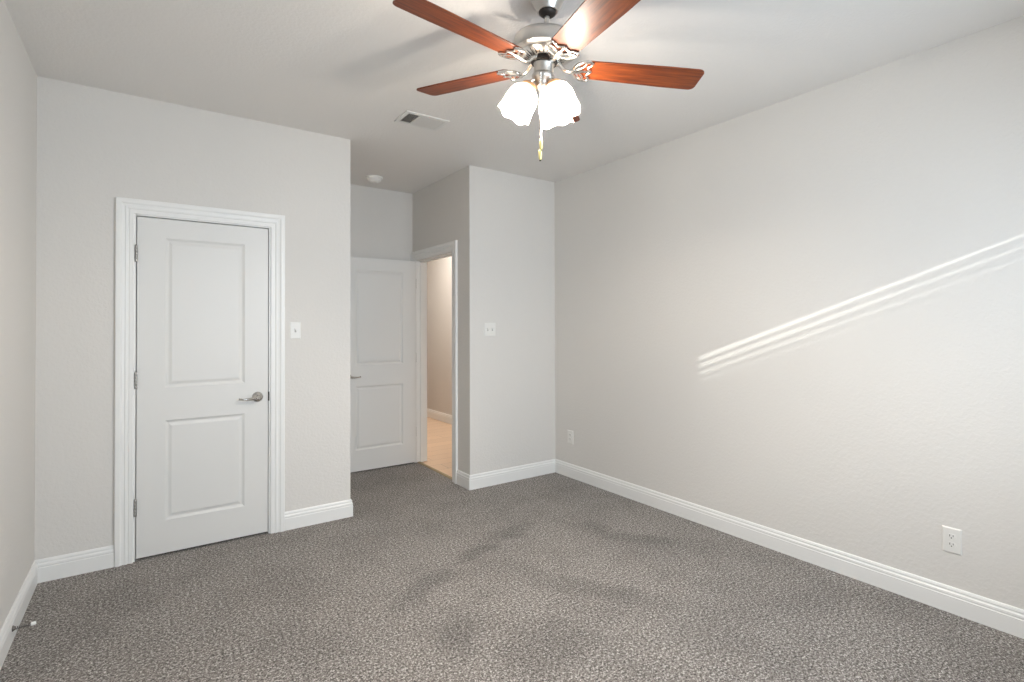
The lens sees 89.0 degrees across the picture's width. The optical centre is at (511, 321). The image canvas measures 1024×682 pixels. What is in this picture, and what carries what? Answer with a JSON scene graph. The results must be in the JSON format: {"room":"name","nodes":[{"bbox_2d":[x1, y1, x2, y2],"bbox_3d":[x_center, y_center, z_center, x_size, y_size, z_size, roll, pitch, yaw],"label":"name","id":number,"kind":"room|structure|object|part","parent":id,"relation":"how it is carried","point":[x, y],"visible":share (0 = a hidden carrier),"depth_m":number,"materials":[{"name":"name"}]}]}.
{"room":"empty bedroom","nodes":[
{"label":"empty bedroom","id":0,"kind":"room"},
{"bbox_2d":[0,0,36,629],"bbox_3d":[-1.739,0.073,1.522,0.120,2.830,5.649,0,-1,-35],"label":"wall","id":1,"kind":"structure","parent":0,"point":[18,77],"depth_m":2.38,"materials":[{"name":"white paint"}]},
{"bbox_2d":[0,560,37,669],"bbox_3d":[-1.351,1.322,1.078,0.015,0.122,4.199,0,-1,-35],"label":"baseboard","id":2,"kind":"structure","parent":1,"relation":"attached to","point":[15,616],"depth_m":2.38,"materials":[{"name":"white wood"}]},
{"bbox_2d":[12,621,35,631],"bbox_3d":[-2.142,1.336,2.289,0.077,0.024,0.024,0,-1,-35],"label":"door stop","id":3,"kind":"object","parent":2,"relation":"attached to","point":[33,623],"visible":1,"depth_m":2.29,"materials":[{"name":"silver metal"}]},
{"bbox_2d":[34,76,554,559],"bbox_3d":[-1.113,0.093,3.909,3.643,2.830,0.147,0,-1,-35],"label":"wall","id":4,"kind":"structure","parent":0,"point":[96,146],"depth_m":3.37,"materials":[{"name":"white paint"}]},
{"bbox_2d":[36,545,113,582],"bbox_3d":[-2.417,1.341,2.885,0.339,0.122,0.015,0,-1,-35],"label":"baseboard","id":5,"kind":"structure","parent":4,"relation":"attached to","point":[76,563],"depth_m":2.88,"materials":[{"name":"white wood"}]},
{"bbox_2d":[114,197,284,566],"bbox_3d":[-1.930,0.344,3.287,0.910,2.120,0.172,0,-1,-35],"label":"door","id":6,"kind":"structure","parent":4,"relation":"in","point":[200,290],"depth_m":3.23,"materials":[{"name":"white wood"}]},
{"bbox_3d":[-1.700,0.498,3.362,0.114,0.026,0.020,0,-1,-29],"label":"lever","id":7,"kind":"part","parent":6,"relation":"part of","materials":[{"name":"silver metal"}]},
{"bbox_3d":[-1.658,0.495,3.405,0.067,0.067,0.056,0,-1,-35],"label":"handle","id":8,"kind":"part","parent":6,"relation":"part of","materials":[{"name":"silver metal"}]},
{"bbox_2d":[290,322,300,338],"bbox_3d":[-1.476,0.060,3.556,0.070,0.115,0.018,0,-1,-35],"label":"light switch","id":9,"kind":"object","parent":4,"relation":"attached to","point":[295,327],"visible":1,"depth_m":3.56,"materials":[{"name":"white plastic"}]},
{"bbox_2d":[285,499,352,530],"bbox_3d":[-1.341,1.345,3.638,0.461,0.122,0.015,0,-1,-35],"label":"baseboard","id":10,"kind":"structure","parent":4,"relation":"attached to","point":[298,518],"depth_m":3.63,"materials":[{"name":"white wood"}]},
{"bbox_2d":[484,323,495,335],"bbox_3d":[-0.187,0.067,4.490,0.116,0.115,0.018,0,-1,-35],"label":"light switch","id":11,"kind":"object","parent":4,"relation":"attached to","point":[489,328],"visible":1,"depth_m":4.49,"materials":[{"name":"white plastic"}]},
{"bbox_2d":[469,459,554,489],"bbox_3d":[0.027,1.350,4.628,0.944,0.122,0.015,0,-1,-35],"label":"baseboard","id":12,"kind":"structure","parent":4,"relation":"attached to","point":[480,480],"depth_m":4.60,"materials":[{"name":"white wood"}]},
{"bbox_2d":[350,184,412,260],"bbox_3d":[-2.113,0.102,4.634,2.834,2.830,0.120,0,-1,-35],"label":"wall","id":13,"kind":"structure","parent":0,"point":[381,225],"depth_m":5.14,"materials":[{"name":"white paint"}]},
{"bbox_2d":[427,256,451,414],"bbox_3d":[-0.898,0.124,7.496,0.120,2.830,5.484,0,-1,-35],"label":"wall","id":14,"kind":"structure","parent":0,"point":[439,272],"depth_m":7.62,"materials":[{"name":"white paint"}]},
{"bbox_2d":[427,408,451,423],"bbox_3d":[-0.950,1.378,7.446,0.015,0.122,5.484,0,-1,-35],"label":"baseboard","id":15,"kind":"structure","parent":14,"relation":"attached to","point":[440,416],"depth_m":7.58,"materials":[{"name":"white wood"}]},
{"bbox_2d":[412,165,481,474],"bbox_3d":[-0.637,0.100,4.890,0.120,2.830,1.153,0,-1,-35],"label":"wall","id":16,"kind":"structure","parent":0,"point":[448,209],"depth_m":4.45,"materials":[{"name":"white paint"}]},
{"bbox_2d":[350,240,457,483],"bbox_3d":[-1.008,0.353,4.754,0.882,2.124,0.944,0,-1,-35],"label":"door","id":17,"kind":"structure","parent":16,"relation":"in","point":[388,298],"depth_m":5.04,"materials":[{"name":"white wood"}]},
{"bbox_3d":[-1.281,0.399,5.030,0.750,2.010,0.035,0,-1,-35],"label":"panel","id":18,"kind":"part","parent":17,"relation":"part of","materials":[{"name":"white wood"}]},
{"bbox_3d":[-0.753,0.354,4.932,0.022,2.124,0.944,0,-1,-35],"label":"frame","id":19,"kind":"part","parent":17,"relation":"part of","materials":[{"name":"white wood"}]},
{"bbox_2d":[456,470,469,489],"bbox_3d":[-0.413,1.350,4.447,0.015,0.122,0.223,0,-1,-35],"label":"baseboard","id":20,"kind":"object","parent":16,"relation":"attached to","point":[462,479],"visible":1,"depth_m":4.45,"materials":[{"name":"white wood"}]},
{"bbox_2d":[0,417,1023,681],"bbox_3d":[-1.320,1.464,4.504,4.193,0.100,10.080,0,-1,-35],"label":"floor","id":21,"kind":"structure","parent":0,"point":[552,577],"depth_m":2.53,"materials":[{"name":"carpet"}]},
{"bbox_2d":[418,462,451,479],"bbox_3d":[-0.720,1.414,4.950,0.036,0.008,0.762,0,-1,-35],"label":"threshold","id":22,"kind":"object","parent":21,"relation":"on","point":[423,464],"visible":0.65,"depth_m":4.92,"materials":[{"name":"beige wood"}]},
{"bbox_2d":[4,0,1023,193],"bbox_3d":[-1.321,-1.376,4.564,4.443,0.120,10.230,0,-1,-35],"label":"ceiling","id":23,"kind":"structure","parent":0,"point":[346,69],"depth_m":2.66,"materials":[{"name":"white paint"}]},
{"bbox_2d":[366,175,382,182],"bbox_3d":[-1.255,-1.290,4.750,0.152,0.048,0.152,0,-1,-35],"label":"smoke detector","id":24,"kind":"object","parent":23,"relation":"attached to","point":[371,178],"visible":1,"depth_m":4.71,"materials":[{"name":"white plastic"}]},
{"bbox_3d":[-1.255,-1.308,4.750,0.152,0.013,0.152,0,-1,-35],"label":"mounting plate","id":25,"kind":"part","parent":24,"relation":"part of","materials":[{"name":"white plastic"}]},
{"bbox_2d":[394,110,449,130],"bbox_3d":[-0.594,-1.322,3.443,0.305,0.012,0.205,0,-1,-35],"label":"ceiling vent","id":26,"kind":"object","parent":23,"relation":"in","point":[408,117],"visible":1,"depth_m":3.43,"materials":[{"name":"white metal"}]},
{"bbox_2d":[393,0,703,160],"bbox_3d":[0.110,-0.996,2.127,1.249,0.691,1.276,0,-1,-35],"label":"ceiling fan","id":27,"kind":"object","parent":23,"relation":"hanging from","point":[546,46],"visible":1,"depth_m":2.10,"materials":[{"name":"brown wood"}]},
{"bbox_3d":[-0.179,-1.071,1.901,0.512,0.006,0.140,2,11,-40],"label":"blade","id":28,"kind":"part","parent":27,"relation":"part of","materials":[{"name":"brown wood"}]},
{"bbox_3d":[-0.208,-1.086,2.375,0.512,0.006,0.140,5,11,32],"label":"blade","id":29,"kind":"part","parent":27,"relation":"part of","materials":[{"name":"brown wood"}]},
{"bbox_3d":[0.039,-0.913,2.150,0.146,0.142,0.138,29,-2,-8],"label":"lamp shade","id":30,"kind":"part","parent":27,"relation":"part of","materials":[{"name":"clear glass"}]},
{"bbox_3d":[0.117,-0.874,2.110,0.004,0.276,0.004,0,-1,-35],"label":"pull chain","id":31,"kind":"part","parent":27,"relation":"part of","materials":[{"name":"silver metal"}]},
{"bbox_3d":[0.179,-0.906,2.226,0.138,0.142,0.146,5,27,42],"label":"lamp shade","id":32,"kind":"part","parent":27,"relation":"part of","materials":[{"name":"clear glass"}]},
{"bbox_3d":[0.234,-1.063,2.549,0.140,0.006,0.512,-5,-1,15],"label":"blade","id":33,"kind":"part","parent":27,"relation":"part of","materials":[{"name":"brown wood"}]},
{"bbox_3d":[0.190,-0.902,2.110,0.146,0.142,0.138,-26,-17,35],"label":"lamp shade","id":34,"kind":"part","parent":27,"relation":"part of","materials":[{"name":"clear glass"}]},
{"bbox_3d":[0.280,-1.039,1.783,0.140,0.006,0.512,13,-2,-22],"label":"blade","id":35,"kind":"part","parent":27,"relation":"part of","materials":[{"name":"brown wood"}]},
{"bbox_3d":[0.535,-1.034,2.183,0.512,0.006,0.140,4,-7,-4],"label":"blade","id":36,"kind":"part","parent":27,"relation":"part of","materials":[{"name":"brown wood"}]},
{"bbox_2d":[555,15,1023,609],"bbox_3d":[1.675,0.079,3.206,0.120,2.830,4.496,0,-1,-35],"label":"wall","id":37,"kind":"structure","parent":0,"point":[802,316],"depth_m":2.94,"materials":[{"name":"white paint"}]},
{"bbox_2d":[568,430,572,443],"bbox_3d":[0.529,1.047,4.728,0.008,0.120,0.074,0,-1,-35],"label":"wall outlet","id":38,"kind":"object","parent":37,"relation":"attached to","point":[570,433],"visible":1,"depth_m":4.72,"materials":[{"name":"white plastic"}]},
{"bbox_2d":[555,459,1023,638],"bbox_3d":[1.614,1.333,3.168,0.015,0.122,4.226,0,-1,-35],"label":"baseboard","id":39,"kind":"structure","parent":37,"relation":"attached to","point":[1009,619],"depth_m":2.91,"materials":[{"name":"white wood"}]},
{"bbox_2d":[942,525,961,555],"bbox_3d":[2.097,1.044,2.485,0.008,0.120,0.074,0,-1,-35],"label":"wall outlet","id":40,"kind":"object","parent":37,"relation":"attached to","point":[951,537],"visible":1,"depth_m":2.48,"materials":[{"name":"white plastic"}]},
{"bbox_2d":[947,533,955,539],"bbox_3d":[2.095,1.024,2.484,0.003,0.025,0.034,0,-1,-35],"label":"receptacle","id":41,"kind":"object","parent":40,"relation":"attached to","point":[950,536],"depth_m":2.48,"materials":[{"name":"grey plastic"}]},
{"bbox_2d":[947,541,955,547],"bbox_3d":[2.095,1.063,2.484,0.003,0.025,0.034,0,-1,-35],"label":"receptacle","id":42,"kind":"object","parent":40,"relation":"attached to","point":[950,544],"depth_m":2.48,"materials":[{"name":"grey plastic"}]}
]}

